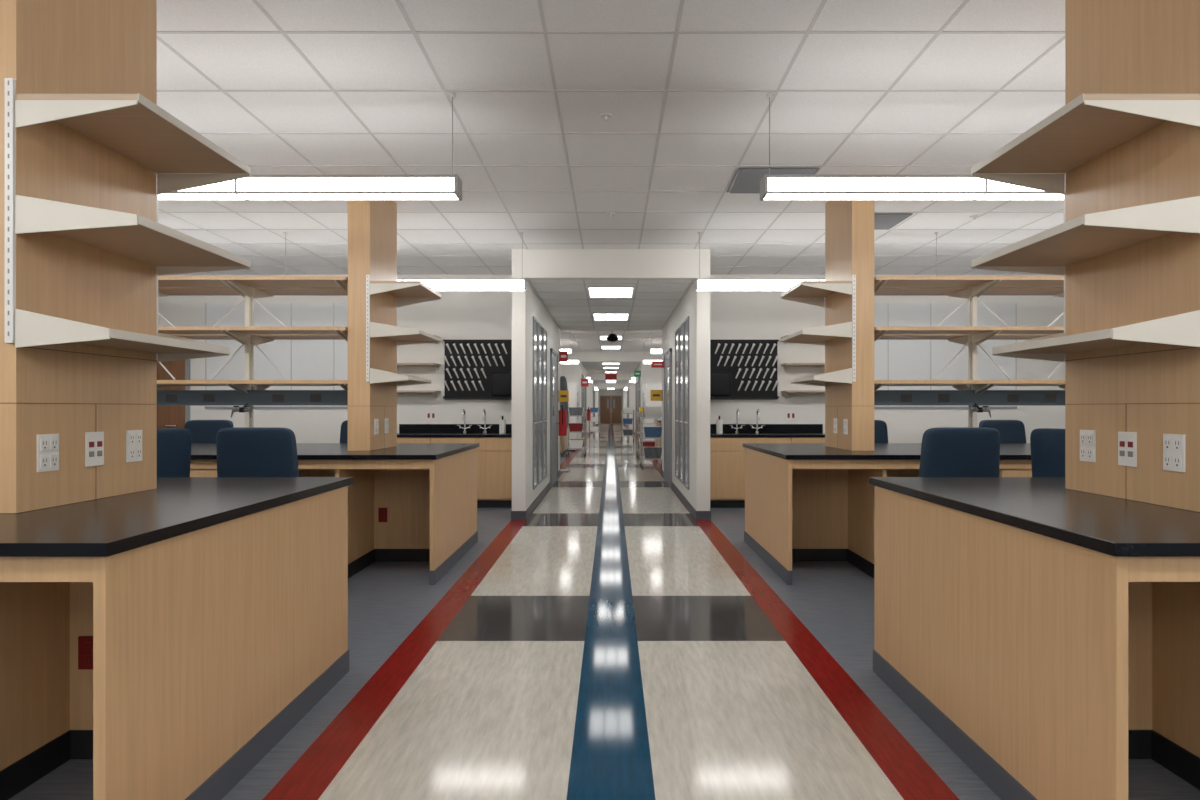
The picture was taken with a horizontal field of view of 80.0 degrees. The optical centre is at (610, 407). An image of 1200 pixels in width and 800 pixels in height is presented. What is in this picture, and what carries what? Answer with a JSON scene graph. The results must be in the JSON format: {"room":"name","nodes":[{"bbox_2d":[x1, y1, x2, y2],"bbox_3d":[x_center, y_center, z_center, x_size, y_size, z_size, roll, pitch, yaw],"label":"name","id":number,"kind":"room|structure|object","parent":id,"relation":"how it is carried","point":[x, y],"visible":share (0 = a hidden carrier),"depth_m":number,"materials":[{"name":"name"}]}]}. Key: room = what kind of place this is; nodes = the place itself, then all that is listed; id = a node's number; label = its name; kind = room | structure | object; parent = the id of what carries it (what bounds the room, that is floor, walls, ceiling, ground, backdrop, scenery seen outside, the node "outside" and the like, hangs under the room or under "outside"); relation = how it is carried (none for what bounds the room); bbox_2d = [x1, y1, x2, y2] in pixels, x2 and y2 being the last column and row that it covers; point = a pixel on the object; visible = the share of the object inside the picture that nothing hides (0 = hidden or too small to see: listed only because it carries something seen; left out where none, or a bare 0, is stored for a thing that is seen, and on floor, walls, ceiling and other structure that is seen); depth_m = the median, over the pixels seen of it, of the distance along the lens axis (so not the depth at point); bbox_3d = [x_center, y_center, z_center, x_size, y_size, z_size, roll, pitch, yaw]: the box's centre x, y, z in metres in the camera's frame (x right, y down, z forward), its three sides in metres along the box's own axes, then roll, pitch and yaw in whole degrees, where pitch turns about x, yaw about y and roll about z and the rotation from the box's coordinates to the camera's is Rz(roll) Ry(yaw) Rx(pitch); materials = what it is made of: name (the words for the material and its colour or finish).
{"room":"science laboratory","nodes":[
{"label":"science laboratory","id":0,"kind":"room"},
{"bbox_2d":[158,275,511,442],"bbox_3d":[-4.145,-0.258,9.410,6.110,2.975,0.120,0,0,0],"label":"wall","id":1,"kind":"structure","parent":0,"point":[458,315],"depth_m":9.35,"materials":[{"name":"white paint"}]},
{"bbox_2d":[157,359,189,428],"bbox_3d":[-6.025,0.170,9.310,1.050,2.120,0.080,0,0,0],"label":"door","id":2,"kind":"structure","parent":1,"relation":"in","point":[167,416],"depth_m":9.33,"materials":[{"name":"brown"}]},
{"bbox_2d":[205,303,347,408],"bbox_3d":[-4.175,-0.680,9.340,2.250,1.380,0.020,0,0,0],"label":"whiteboard","id":3,"kind":"object","parent":1,"relation":"attached to","point":[295,359],"visible":0.56,"depth_m":9.34,"materials":[{"name":"white"}]},
{"bbox_2d":[397,363,440,370],"bbox_3d":[-2.610,-0.526,9.194,0.780,0.092,0.288,0,0,0],"label":"wall shelf","id":4,"kind":"object","parent":1,"relation":"attached to","point":[434,365],"visible":0.55,"depth_m":9.05,"materials":[{"name":"brown wood"}]},
{"bbox_2d":[397,390,440,397],"bbox_3d":[-2.610,-0.176,9.194,0.780,0.092,0.288,0,0,0],"label":"wall shelf","id":5,"kind":"object","parent":1,"relation":"attached to","point":[434,392],"visible":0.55,"depth_m":9.05,"materials":[{"name":"brown wood"}]},
{"bbox_2d":[443,340,511,399],"bbox_3d":[-1.725,-0.500,9.284,0.914,0.780,0.130,0,0,0],"label":"drying rack","id":6,"kind":"object","parent":1,"relation":"attached to","point":[469,364],"visible":0.99,"depth_m":9.32,"materials":[{"name":"black plastic"}]},
{"bbox_2d":[491,372,511,397],"bbox_3d":[-1.380,-0.292,9.110,0.280,0.335,0.220,0,0,0],"label":"paper towel dispenser","id":7,"kind":"object","parent":6,"relation":"attached to","point":[501,382],"visible":0.85,"depth_m":9.00,"materials":[{"name":"black plastic"}]},
{"bbox_2d":[512,249,559,510],"bbox_3d":[-1.015,-0.258,10.525,0.150,2.975,5.350,0,0,0],"label":"wall","id":8,"kind":"structure","parent":0,"point":[526,305],"depth_m":7.85,"materials":[{"name":"white paint"}]},
{"bbox_2d":[511,469,560,519],"bbox_3d":[-1.015,1.180,10.521,0.166,0.100,5.358,0,0,0],"label":"baseboard","id":9,"kind":"structure","parent":8,"relation":"attached to","point":[515,515],"depth_m":8.28,"materials":[{"name":"grey rubber"}]},
{"bbox_2d":[533,316,546,489],"bbox_3d":[-0.931,-0.060,9.440,0.018,2.080,1.740,0,0,0],"label":"window","id":10,"kind":"structure","parent":8,"relation":"in","point":[539,333],"depth_m":9.31,"materials":[{"name":"grey"}]},
{"bbox_2d":[550,348,557,487],"bbox_3d":[-0.900,0.155,11.575,0.080,2.150,1.150,0,0,0],"label":"door","id":11,"kind":"structure","parent":8,"relation":"in","point":[553,354],"depth_m":11.38,"materials":[{"name":"grey"}]},
{"bbox_2d":[558,406,566,435],"bbox_3d":[-0.844,0.220,12.395,0.171,0.520,0.152,0,0,44],"label":"fire extinguisher","id":12,"kind":"object","parent":8,"relation":"attached to","point":[562,422],"visible":0.98,"depth_m":12.34,"materials":[{"name":"red"}]},
{"bbox_2d":[558,391,568,401],"bbox_3d":[-0.844,-0.210,12.700,0.188,0.200,0.040,0,0,0],"label":"sign","id":13,"kind":"object","parent":8,"relation":"attached to","point":[563,396],"visible":1,"depth_m":12.70,"materials":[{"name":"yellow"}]},
{"bbox_2d":[559,351,567,361],"bbox_3d":[-0.859,-0.930,12.900,0.158,0.200,0.040,0,0,0],"label":"exit sign","id":14,"kind":"object","parent":8,"relation":"attached to","point":[563,355],"visible":1,"depth_m":12.89,"materials":[{"name":"red"}]},
{"bbox_2d":[576,351,585,438],"bbox_3d":[-1.015,-0.258,24.700,0.150,2.975,5.400,0,0,0],"label":"wall","id":15,"kind":"structure","parent":0,"point":[580,368],"depth_m":22.00,"materials":[{"name":"white paint"}]},
{"bbox_2d":[581,373,583,438],"bbox_3d":[-0.931,-0.060,23.590,0.018,2.080,1.740,0,0,0],"label":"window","id":16,"kind":"structure","parent":15,"relation":"in","point":[582,375],"depth_m":23.19,"materials":[{"name":"grey"}]},
{"bbox_2d":[584,386,586,440],"bbox_3d":[-0.900,0.155,25.725,0.080,2.150,1.150,0,0,0],"label":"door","id":17,"kind":"structure","parent":15,"relation":"in","point":[585,387],"depth_m":26.27,"materials":[{"name":"grey"}]},
{"bbox_2d":[589,374,594,425],"bbox_3d":[-1.015,-0.258,38.900,0.150,2.975,5.400,0,0,0],"label":"wall","id":18,"kind":"structure","parent":0,"point":[591,385],"depth_m":36.20,"materials":[{"name":"white paint"}]},
{"bbox_2d":[8,424,1199,799],"bbox_3d":[0.000,1.230,26.200,14.400,0.001,59.600,0,0,0],"label":"floor","id":19,"kind":"structure","parent":0,"point":[610,641],"depth_m":3.19,"materials":[{"name":"tile"}]},
{"bbox_2d":[157,428,191,476],"bbox_3d":[-2.864,0.675,4.203,0.607,1.109,0.601,0,0,20],"label":"chair","id":20,"kind":"object","parent":19,"relation":"on","point":[173,444],"visible":0.08,"depth_m":4.19,"materials":[{"name":"blue fabric"}]},
{"bbox_2d":[0,477,352,799],"bbox_3d":[-3.206,0.777,2.540,3.988,0.905,1.650,0,0,0],"label":"lab bench","id":21,"kind":"object","parent":19,"relation":"on","point":[168,637],"visible":0.98,"depth_m":2.28,"materials":[{"name":"brown wood"}]},
{"bbox_2d":[0,0,157,512],"bbox_3d":[-1.914,-0.711,2.540,0.171,2.069,0.706,0,0,0],"label":"column","id":22,"kind":"structure","parent":21,"relation":"on","point":[68,390],"depth_m":2.43,"materials":[{"name":"brown wood"}]},
{"bbox_2d":[37,434,58,471],"bbox_3d":[-1.825,0.145,2.320,0.010,0.120,0.085,0,0,0],"label":"power outlet","id":23,"kind":"object","parent":22,"relation":"attached to","point":[47,444],"visible":1,"depth_m":2.31,"materials":[{"name":"white plastic"}]},
{"bbox_2d":[85,432,103,466],"bbox_3d":[-1.826,0.145,2.530,0.008,0.120,0.085,0,0,0],"label":"power outlet","id":24,"kind":"object","parent":22,"relation":"attached to","point":[94,441],"visible":1,"depth_m":2.52,"materials":[{"name":"white plastic"}]},
{"bbox_2d":[15,309,229,361],"bbox_3d":[-1.683,-0.245,2.540,0.292,0.120,0.692,0,0,0],"label":"shelf","id":25,"kind":"object","parent":22,"relation":"attached to","point":[31,328],"visible":1,"depth_m":2.20,"materials":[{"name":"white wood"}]},
{"bbox_2d":[15,93,250,194],"bbox_3d":[-1.641,-0.915,2.540,0.377,0.109,0.692,0,0,0],"label":"shelf","id":26,"kind":"object","parent":22,"relation":"attached to","point":[132,126],"visible":1,"depth_m":2.46,"materials":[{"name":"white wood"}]},
{"bbox_2d":[15,195,250,274],"bbox_3d":[-1.641,-0.595,2.540,0.377,0.120,0.692,0,0,0],"label":"shelf","id":27,"kind":"object","parent":22,"relation":"attached to","point":[134,236],"visible":1,"depth_m":2.36,"materials":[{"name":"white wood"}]},
{"bbox_2d":[126,430,141,461],"bbox_3d":[-1.825,0.145,2.740,0.010,0.120,0.085,0,0,0],"label":"power outlet","id":28,"kind":"object","parent":22,"relation":"attached to","point":[133,437],"visible":1,"depth_m":2.73,"materials":[{"name":"white plastic"}]},
{"bbox_2d":[184,420,233,442],"bbox_3d":[-4.051,0.675,6.975,0.601,1.109,0.607,0,0,0],"label":"chair","id":29,"kind":"object","parent":19,"relation":"on","point":[202,431],"visible":0.2,"depth_m":7.18,"materials":[{"name":"blue fabric"}]},
{"bbox_2d":[216,427,298,476],"bbox_3d":[-2.199,0.675,4.665,0.601,1.109,0.607,0,0,0],"label":"chair","id":30,"kind":"object","parent":19,"relation":"on","point":[241,451],"visible":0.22,"depth_m":4.38,"materials":[{"name":"blue fabric"}]},
{"bbox_2d":[190,443,478,584],"bbox_3d":[-3.206,0.777,5.770,3.988,0.905,1.650,0,0,0],"label":"lab bench","id":31,"kind":"object","parent":19,"relation":"on","point":[407,501],"visible":0.23,"depth_m":5.62,"materials":[{"name":"brown wood"}]},
{"bbox_2d":[157,276,347,426],"bbox_3d":[-3.576,-0.363,5.770,3.147,1.374,0.758,0,0,0],"label":"shelf unit","id":32,"kind":"object","parent":31,"relation":"on","point":[248,393],"visible":0.52,"depth_m":5.70,"materials":[{"name":"wood"}]},
{"bbox_2d":[348,200,396,450],"bbox_3d":[-1.914,-0.711,5.770,0.171,2.069,0.706,0,0,0],"label":"column","id":33,"kind":"structure","parent":31,"relation":"on","point":[372,224],"depth_m":5.44,"materials":[{"name":"brown wood"}]},
{"bbox_2d":[370,368,430,385],"bbox_3d":[-1.683,-0.245,5.770,0.292,0.120,0.692,0,0,0],"label":"shelf","id":34,"kind":"object","parent":33,"relation":"attached to","point":[376,376],"visible":1,"depth_m":5.42,"materials":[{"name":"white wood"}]},
{"bbox_2d":[370,280,440,306],"bbox_3d":[-1.641,-0.915,5.770,0.377,0.109,0.692,0,0,0],"label":"shelf","id":35,"kind":"object","parent":33,"relation":"attached to","point":[406,292],"visible":1,"depth_m":5.75,"materials":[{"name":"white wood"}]},
{"bbox_2d":[370,322,440,344],"bbox_3d":[-1.641,-0.595,5.770,0.377,0.120,0.692,0,0,0],"label":"shelf","id":36,"kind":"object","parent":33,"relation":"attached to","point":[402,335],"visible":1,"depth_m":5.42,"materials":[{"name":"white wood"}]},
{"bbox_2d":[340,420,347,442],"bbox_3d":[-2.461,0.675,6.995,0.601,1.109,0.607,0,0,-6],"label":"chair","id":37,"kind":"object","parent":19,"relation":"on","point":[344,426],"visible":0.02,"depth_m":7.17,"materials":[{"name":"blue fabric"}]},
{"bbox_2d":[397,424,511,507],"bbox_3d":[-1.930,0.720,9.021,1.660,1.020,0.633,0,0,0],"label":"base cabinet","id":38,"kind":"object","parent":19,"relation":"on","point":[494,451],"visible":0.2,"depth_m":8.73,"materials":[{"name":"brown wood"}]},
{"bbox_2d":[499,416,505,433],"bbox_3d":[-1.380,0.211,9.100,0.080,0.226,0.081,0,0,-44],"label":"soap pump bottle","id":39,"kind":"object","parent":38,"relation":"on","point":[502,423],"visible":1,"depth_m":9.07,"materials":[{"name":"white plastic"}]},
{"bbox_2d":[560,436,565,456],"bbox_3d":[-3.206,0.777,18.700,3.988,0.905,1.650,0,0,0],"label":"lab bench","id":40,"kind":"object","parent":19,"relation":"on","point":[562,438],"visible":0.02,"depth_m":18.52,"materials":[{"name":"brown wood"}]},
{"bbox_2d":[560,376,569,471],"bbox_3d":[-1.000,0.255,13.855,0.400,1.950,0.450,0,0,0],"label":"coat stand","id":41,"kind":"object","parent":19,"relation":"on","point":[563,382],"visible":0.16,"depth_m":13.68,"materials":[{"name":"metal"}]},
{"bbox_2d":[567,383,577,450],"bbox_3d":[-1.314,0.255,20.600,0.771,1.950,0.800,0,0,0],"label":"freezer","id":42,"kind":"object","parent":19,"relation":"on","point":[572,387],"visible":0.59,"depth_m":20.20,"materials":[{"name":"white metal"}]},
{"bbox_2d":[566,407,585,456],"bbox_3d":[-0.880,0.607,18.200,0.466,1.244,0.850,0,0,0],"label":"cart","id":43,"kind":"object","parent":19,"relation":"on","point":[574,411],"visible":0.94,"depth_m":17.86,"materials":[{"name":"silver metal"}]},
{"bbox_2d":[589,408,599,436],"bbox_3d":[-0.720,0.607,31.000,0.466,1.244,0.850,0,0,0],"label":"cart","id":44,"kind":"object","parent":19,"relation":"on","point":[593,410],"visible":0.95,"depth_m":30.66,"materials":[{"name":"silver metal"}]},
{"bbox_2d":[621,408,633,440],"bbox_3d":[0.620,0.607,26.600,0.466,1.244,0.850,0,0,0],"label":"cart","id":45,"kind":"object","parent":19,"relation":"on","point":[626,421],"visible":1,"depth_m":26.26,"materials":[{"name":"silver metal"}]},
{"bbox_2d":[636,407,656,459],"bbox_3d":[0.860,0.607,17.200,0.466,1.244,0.850,0,0,0],"label":"cart","id":46,"kind":"object","parent":19,"relation":"on","point":[645,443],"visible":0.56,"depth_m":16.86,"materials":[{"name":"silver metal"}]},
{"bbox_2d":[640,407,661,469],"bbox_3d":[0.840,0.607,14.600,0.466,1.244,0.850,0,0,0],"label":"cart","id":47,"kind":"object","parent":19,"relation":"on","point":[650,432],"visible":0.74,"depth_m":14.26,"materials":[{"name":"silver metal"}]},
{"bbox_2d":[643,383,661,446],"bbox_3d":[1.314,0.255,20.900,0.771,1.950,0.800,0,0,0],"label":"freezer","id":48,"kind":"object","parent":19,"relation":"on","point":[648,387],"visible":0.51,"depth_m":20.50,"materials":[{"name":"white plastic"}]},
{"bbox_2d":[710,424,824,507],"bbox_3d":[1.930,0.720,9.021,1.660,1.020,0.633,0,0,0],"label":"base cabinet","id":49,"kind":"object","parent":19,"relation":"on","point":[727,451],"visible":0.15,"depth_m":8.73,"materials":[{"name":"brown wood"}]},
{"bbox_2d":[716,416,722,433],"bbox_3d":[1.380,0.211,9.100,0.080,0.226,0.081,0,0,44],"label":"soap pump bottle","id":50,"kind":"object","parent":49,"relation":"on","point":[719,423],"visible":1,"depth_m":9.07,"materials":[{"name":"white plastic"}]},
{"bbox_2d":[874,420,887,442],"bbox_3d":[2.518,0.675,6.995,0.601,1.109,0.607,0,0,6],"label":"chair","id":51,"kind":"object","parent":19,"relation":"on","point":[880,427],"visible":0.13,"depth_m":7.17,"materials":[{"name":"blue fabric"}]},
{"bbox_2d":[743,443,1031,584],"bbox_3d":[3.206,0.777,5.770,3.988,0.905,1.650,0,0,0],"label":"lab bench","id":52,"kind":"object","parent":19,"relation":"on","point":[804,501],"visible":0.19,"depth_m":5.62,"materials":[{"name":"brown wood"}]},
{"bbox_2d":[825,200,873,450],"bbox_3d":[1.914,-0.711,5.770,0.171,2.069,0.706,0,0,0],"label":"column","id":53,"kind":"structure","parent":52,"relation":"on","point":[849,224],"depth_m":5.44,"materials":[{"name":"brown wood"}]},
{"bbox_2d":[781,280,851,306],"bbox_3d":[1.641,-0.915,5.770,0.377,0.109,0.692,0,0,0],"label":"shelf","id":54,"kind":"object","parent":53,"relation":"attached to","point":[807,292],"visible":1,"depth_m":5.75,"materials":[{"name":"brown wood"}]},
{"bbox_2d":[781,322,851,344],"bbox_3d":[1.641,-0.595,5.770,0.377,0.120,0.692,0,0,0],"label":"shelf","id":55,"kind":"object","parent":53,"relation":"attached to","point":[818,335],"visible":1,"depth_m":5.42,"materials":[{"name":"brown wood"}]},
{"bbox_2d":[791,368,851,385],"bbox_3d":[1.683,-0.245,5.770,0.292,0.120,0.692,0,0,0],"label":"shelf","id":56,"kind":"object","parent":53,"relation":"attached to","point":[842,376],"visible":1,"depth_m":5.42,"materials":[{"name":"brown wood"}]},
{"bbox_2d":[874,276,1064,426],"bbox_3d":[3.576,-0.363,5.770,3.147,1.374,0.758,0,0,0],"label":"shelf unit","id":57,"kind":"object","parent":52,"relation":"on","point":[973,393],"visible":0.49,"depth_m":5.70,"materials":[{"name":"wood"}]},
{"bbox_2d":[919,427,999,476],"bbox_3d":[2.161,0.675,4.665,0.601,1.109,0.607,0,0,-3],"label":"chair","id":58,"kind":"object","parent":19,"relation":"on","point":[945,451],"visible":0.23,"depth_m":4.38,"materials":[{"name":"blue fabric"}]},
{"bbox_2d":[979,420,1025,442],"bbox_3d":[3.970,0.675,6.975,0.601,1.109,0.607,0,0,-9],"label":"chair","id":59,"kind":"object","parent":19,"relation":"on","point":[1010,431],"visible":0.18,"depth_m":7.19,"materials":[{"name":"blue fabric"}]},
{"bbox_2d":[869,477,1199,799],"bbox_3d":[3.206,0.777,2.540,3.988,0.905,1.650,0,0,0],"label":"lab bench","id":60,"kind":"object","parent":19,"relation":"on","point":[1047,633],"visible":0.98,"depth_m":2.32,"materials":[{"name":"brown wood"}]},
{"bbox_2d":[1064,0,1199,511],"bbox_3d":[1.914,-0.711,2.540,0.171,2.069,0.706,0,0,0],"label":"column","id":61,"kind":"structure","parent":60,"relation":"on","point":[1150,390],"depth_m":2.49,"materials":[{"name":"brown wood"}]},
{"bbox_2d":[971,93,1199,194],"bbox_3d":[1.641,-0.915,2.540,0.377,0.109,0.692,0,0,0],"label":"shelf","id":62,"kind":"object","parent":61,"relation":"attached to","point":[1089,126],"visible":1,"depth_m":2.46,"materials":[{"name":"brown wood"}]},
{"bbox_2d":[971,196,1199,274],"bbox_3d":[1.641,-0.595,2.540,0.377,0.120,0.692,0,0,0],"label":"shelf","id":63,"kind":"object","parent":61,"relation":"attached to","point":[1087,236],"visible":1,"depth_m":2.38,"materials":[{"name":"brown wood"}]},
{"bbox_2d":[1080,430,1095,461],"bbox_3d":[1.825,0.145,2.740,0.010,0.120,0.085,0,0,0],"label":"power outlet","id":64,"kind":"object","parent":61,"relation":"attached to","point":[1087,437],"visible":1,"depth_m":2.73,"materials":[{"name":"white plastic"}]},
{"bbox_2d":[992,310,1199,361],"bbox_3d":[1.683,-0.245,2.540,0.292,0.120,0.692,0,0,0],"label":"shelf","id":65,"kind":"object","parent":61,"relation":"attached to","point":[1181,329],"visible":1,"depth_m":2.27,"materials":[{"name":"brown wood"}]},
{"bbox_2d":[1118,432,1136,466],"bbox_3d":[1.826,0.145,2.530,0.008,0.120,0.085,0,0,0],"label":"power outlet","id":66,"kind":"object","parent":61,"relation":"attached to","point":[1127,441],"visible":1,"depth_m":2.52,"materials":[{"name":"white plastic"}]},
{"bbox_2d":[1163,434,1184,471],"bbox_3d":[1.825,0.145,2.320,0.010,0.120,0.085,0,0,0],"label":"power outlet","id":67,"kind":"object","parent":61,"relation":"attached to","point":[1173,444],"visible":1,"depth_m":2.31,"materials":[{"name":"white plastic"}]},
{"bbox_2d":[1030,428,1064,476],"bbox_3d":[2.865,0.675,4.200,0.607,1.109,0.601,0,0,-18],"label":"chair","id":68,"kind":"object","parent":19,"relation":"on","point":[1047,445],"visible":0.14,"depth_m":4.20,"materials":[{"name":"blue fabric"}]},
{"bbox_2d":[586,371,633,373],"bbox_3d":[0.000,-1.783,31.800,10.600,0.084,8.800,0,0,0],"label":"ceiling","id":69,"kind":"structure","parent":0,"point":[587,372],"depth_m":35.15,"materials":[{"name":"paint"}]},
{"bbox_2d":[586,374,634,431],"bbox_3d":[0.000,-0.258,36.260,10.600,2.975,0.120,0,0,0],"label":"wall","id":70,"kind":"structure","parent":0,"point":[594,376],"depth_m":36.20,"materials":[{"name":"white paint"}]},
{"bbox_2d":[157,0,1064,274],"bbox_3d":[0.000,-1.783,2.875,14.400,0.084,12.950,0,0,0],"label":"ceiling","id":71,"kind":"structure","parent":0,"point":[282,87],"depth_m":4.22,"materials":[{"name":"tile"}]},
{"bbox_2d":[158,93,461,200],"bbox_3d":[-3.248,-1.456,3.970,4.816,0.571,0.134,0,0,0],"label":"linear pendant light","id":72,"kind":"object","parent":71,"relation":"hanging from","point":[255,187],"visible":0.51,"depth_m":3.91,"materials":[{"name":"white"}]},
{"bbox_2d":[284,232,526,290],"bbox_3d":[-3.248,-1.456,7.100,4.816,0.571,0.134,0,0,0],"label":"linear pendant light","id":73,"kind":"object","parent":71,"relation":"hanging from","point":[437,284],"visible":0.37,"depth_m":7.04,"materials":[{"name":"white"}]},
{"bbox_2d":[727,168,818,192],"bbox_3d":[1.220,-1.730,5.460,0.580,0.020,0.560,0,0,0],"label":"ceiling air vent","id":74,"kind":"object","parent":71,"relation":"in","point":[746,180],"depth_m":5.30,"materials":[{"name":"metal"}]},
{"bbox_2d":[695,232,937,290],"bbox_3d":[3.248,-1.456,7.100,4.816,0.571,0.134,0,0,0],"label":"linear pendant light","id":75,"kind":"object","parent":71,"relation":"hanging from","point":[701,284],"visible":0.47,"depth_m":7.04,"materials":[{"name":"white"}]},
{"bbox_2d":[874,214,912,229],"bbox_3d":[2.450,-1.730,6.650,0.500,0.020,0.500,0,0,0],"label":"ceiling air vent","id":76,"kind":"object","parent":71,"relation":"in","point":[881,221],"depth_m":6.58,"materials":[{"name":"metal"}]},
{"bbox_2d":[760,93,1063,200],"bbox_3d":[3.248,-1.456,3.970,4.816,0.571,0.134,0,0,0],"label":"linear pendant light","id":77,"kind":"object","parent":71,"relation":"hanging from","point":[772,187],"visible":0.55,"depth_m":3.91,"materials":[{"name":"white"}]},
{"bbox_2d":[527,280,694,329],"bbox_3d":[0.000,-1.468,10.525,1.880,0.084,5.110,0,0,0],"label":"ceiling","id":78,"kind":"structure","parent":0,"point":[569,304],"depth_m":9.69,"materials":[{"name":"tile"}]},
{"bbox_2d":[587,287,634,297],"bbox_3d":[0.000,-1.417,8.800,0.560,0.015,0.750,0,0,0],"label":"ceiling light panel","id":79,"kind":"object","parent":78,"relation":"in","point":[604,292],"depth_m":8.69,"materials":[{"name":"plastic"}]},
{"bbox_2d":[592,313,629,319],"bbox_3d":[0.000,-1.417,11.150,0.560,0.015,0.750,0,0,0],"label":"ceiling light panel","id":80,"kind":"object","parent":78,"relation":"in","point":[596,316],"depth_m":11.05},
{"bbox_2d":[525,249,696,279],"bbox_3d":[0.000,-1.587,7.910,1.880,0.315,0.120,0,0,0],"label":"wall header","id":81,"kind":"structure","parent":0,"point":[540,264],"depth_m":7.85,"materials":[{"name":"white paint"}]},
{"bbox_2d":[560,331,661,350],"bbox_3d":[0.000,-1.783,17.600,10.600,0.084,8.800,0,0,0],"label":"ceiling","id":82,"kind":"structure","parent":0,"point":[588,340],"depth_m":18.48,"materials":[{"name":"tile"}]},
{"bbox_2d":[560,351,661,382],"bbox_3d":[0.000,-0.258,22.060,10.600,2.975,0.120,0,0,0],"label":"wall","id":83,"kind":"structure","parent":0,"point":[585,356],"depth_m":22.00,"materials":[{"name":"white paint"}]},
{"bbox_2d":[581,362,640,370],"bbox_3d":[0.000,-1.468,24.700,1.880,0.084,5.160,0,0,0],"label":"ceiling","id":84,"kind":"structure","parent":0,"point":[589,366],"depth_m":24.64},
{"bbox_2d":[599,390,622,422],"bbox_3d":[0.000,-0.258,56.050,1.880,2.975,0.100,0,0,0],"label":"wall","id":85,"kind":"structure","parent":0,"point":[601,392],"depth_m":56.00,"materials":[{"name":"white paint"}]},
{"bbox_2d":[600,396,621,423],"bbox_3d":[0.000,0.130,55.954,1.760,2.200,0.092,0,0,0],"label":"door","id":86,"kind":"structure","parent":85,"relation":"in","point":[610,406],"depth_m":55.96,"materials":[{"name":"brown"}]},
{"bbox_2d":[598,383,623,387],"bbox_3d":[0.000,-1.587,50.460,1.880,0.315,0.120,0,0,0],"label":"wall header","id":87,"kind":"structure","parent":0,"point":[600,385],"depth_m":50.39,"materials":[{"name":"white paint"}]},
{"bbox_2d":[560,330,661,330],"bbox_3d":[0.000,-1.587,13.140,1.880,0.315,0.120,0,0,0],"label":"wall header","id":88,"kind":"structure","parent":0,"point":[560,330],"depth_m":13.19,"materials":[{"name":"white paint"}]},
{"bbox_2d":[627,374,632,429],"bbox_3d":[1.015,-0.258,38.900,0.150,2.975,5.400,0,0,0],"label":"wall","id":89,"kind":"structure","parent":0,"point":[630,385],"depth_m":36.20,"materials":[{"name":"white paint"}]},
{"bbox_2d":[636,351,645,440],"bbox_3d":[1.015,-0.258,24.700,0.150,2.975,5.400,0,0,0],"label":"wall","id":90,"kind":"structure","parent":0,"point":[642,367],"depth_m":22.00,"materials":[{"name":"white paint"}]},
{"bbox_2d":[635,382,637,441],"bbox_3d":[0.900,0.155,25.725,0.080,2.150,1.150,0,0,0],"label":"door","id":91,"kind":"structure","parent":90,"relation":"in","point":[636,383],"depth_m":25.66,"materials":[{"name":"grey"}]},
{"bbox_2d":[638,377,640,437],"bbox_3d":[0.931,-0.060,23.590,0.018,2.080,1.740,0,0,0],"label":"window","id":92,"kind":"structure","parent":90,"relation":"in","point":[639,378],"depth_m":23.19,"materials":[{"name":"grey"}]},
{"bbox_2d":[662,249,709,510],"bbox_3d":[1.015,-0.258,10.525,0.150,2.975,5.350,0,0,0],"label":"wall","id":93,"kind":"structure","parent":0,"point":[695,305],"depth_m":7.86,"materials":[{"name":"white paint"}]},
{"bbox_2d":[651,390,662,400],"bbox_3d":[0.829,-0.230,13.000,0.218,0.200,0.040,0,0,0],"label":"sign","id":94,"kind":"object","parent":93,"relation":"attached to","point":[656,395],"visible":1,"depth_m":12.99,"materials":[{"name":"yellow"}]},
{"bbox_2d":[664,348,671,487],"bbox_3d":[0.900,0.155,11.575,0.080,2.150,1.150,0,0,0],"label":"door","id":95,"kind":"structure","parent":93,"relation":"in","point":[668,354],"depth_m":11.38,"materials":[{"name":"grey"}]},
{"bbox_2d":[675,316,688,489],"bbox_3d":[0.931,-0.060,9.440,0.018,2.080,1.740,0,0,0],"label":"window","id":96,"kind":"structure","parent":93,"relation":"in","point":[682,333],"depth_m":9.22,"materials":[{"name":"grey"}]},
{"bbox_2d":[661,469,710,519],"bbox_3d":[1.015,1.180,10.521,0.166,0.100,5.358,0,0,0],"label":"baseboard","id":97,"kind":"structure","parent":93,"relation":"attached to","point":[698,515],"depth_m":8.28,"materials":[{"name":"grey rubber"}]},
{"bbox_2d":[710,275,1064,442],"bbox_3d":[4.145,-0.258,9.410,6.110,2.975,0.120,0,0,0],"label":"wall","id":98,"kind":"structure","parent":0,"point":[734,315],"depth_m":9.35,"materials":[{"name":"white paint"}]},
{"bbox_2d":[710,340,778,399],"bbox_3d":[1.725,-0.500,9.284,0.914,0.780,0.130,0,0,0],"label":"drying rack","id":99,"kind":"object","parent":98,"relation":"attached to","point":[752,364],"visible":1,"depth_m":9.32,"materials":[{"name":"black plastic"}]},
{"bbox_2d":[710,372,730,397],"bbox_3d":[1.380,-0.292,9.110,0.280,0.335,0.220,0,0,0],"label":"paper towel dispenser","id":100,"kind":"object","parent":99,"relation":"attached to","point":[720,382],"visible":0.81,"depth_m":9.00,"materials":[{"name":"black plastic"}]},
{"bbox_2d":[781,363,824,370],"bbox_3d":[2.610,-0.526,9.194,0.780,0.092,0.288,0,0,0],"label":"wall shelf","id":101,"kind":"object","parent":98,"relation":"attached to","point":[786,365],"visible":0.55,"depth_m":9.05,"materials":[{"name":"brown wood"}]},
{"bbox_2d":[781,390,824,397],"bbox_3d":[2.610,-0.176,9.194,0.780,0.092,0.288,0,0,0],"label":"wall shelf","id":102,"kind":"object","parent":98,"relation":"attached to","point":[787,392],"visible":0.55,"depth_m":9.05,"materials":[{"name":"brown wood"}]},
{"bbox_2d":[874,303,1016,408],"bbox_3d":[4.175,-0.680,9.340,2.250,1.380,0.020,0,0,0],"label":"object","id":103,"kind":"structure","parent":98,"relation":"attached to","point":[893,359],"depth_m":9.34,"materials":[{"name":"white"}]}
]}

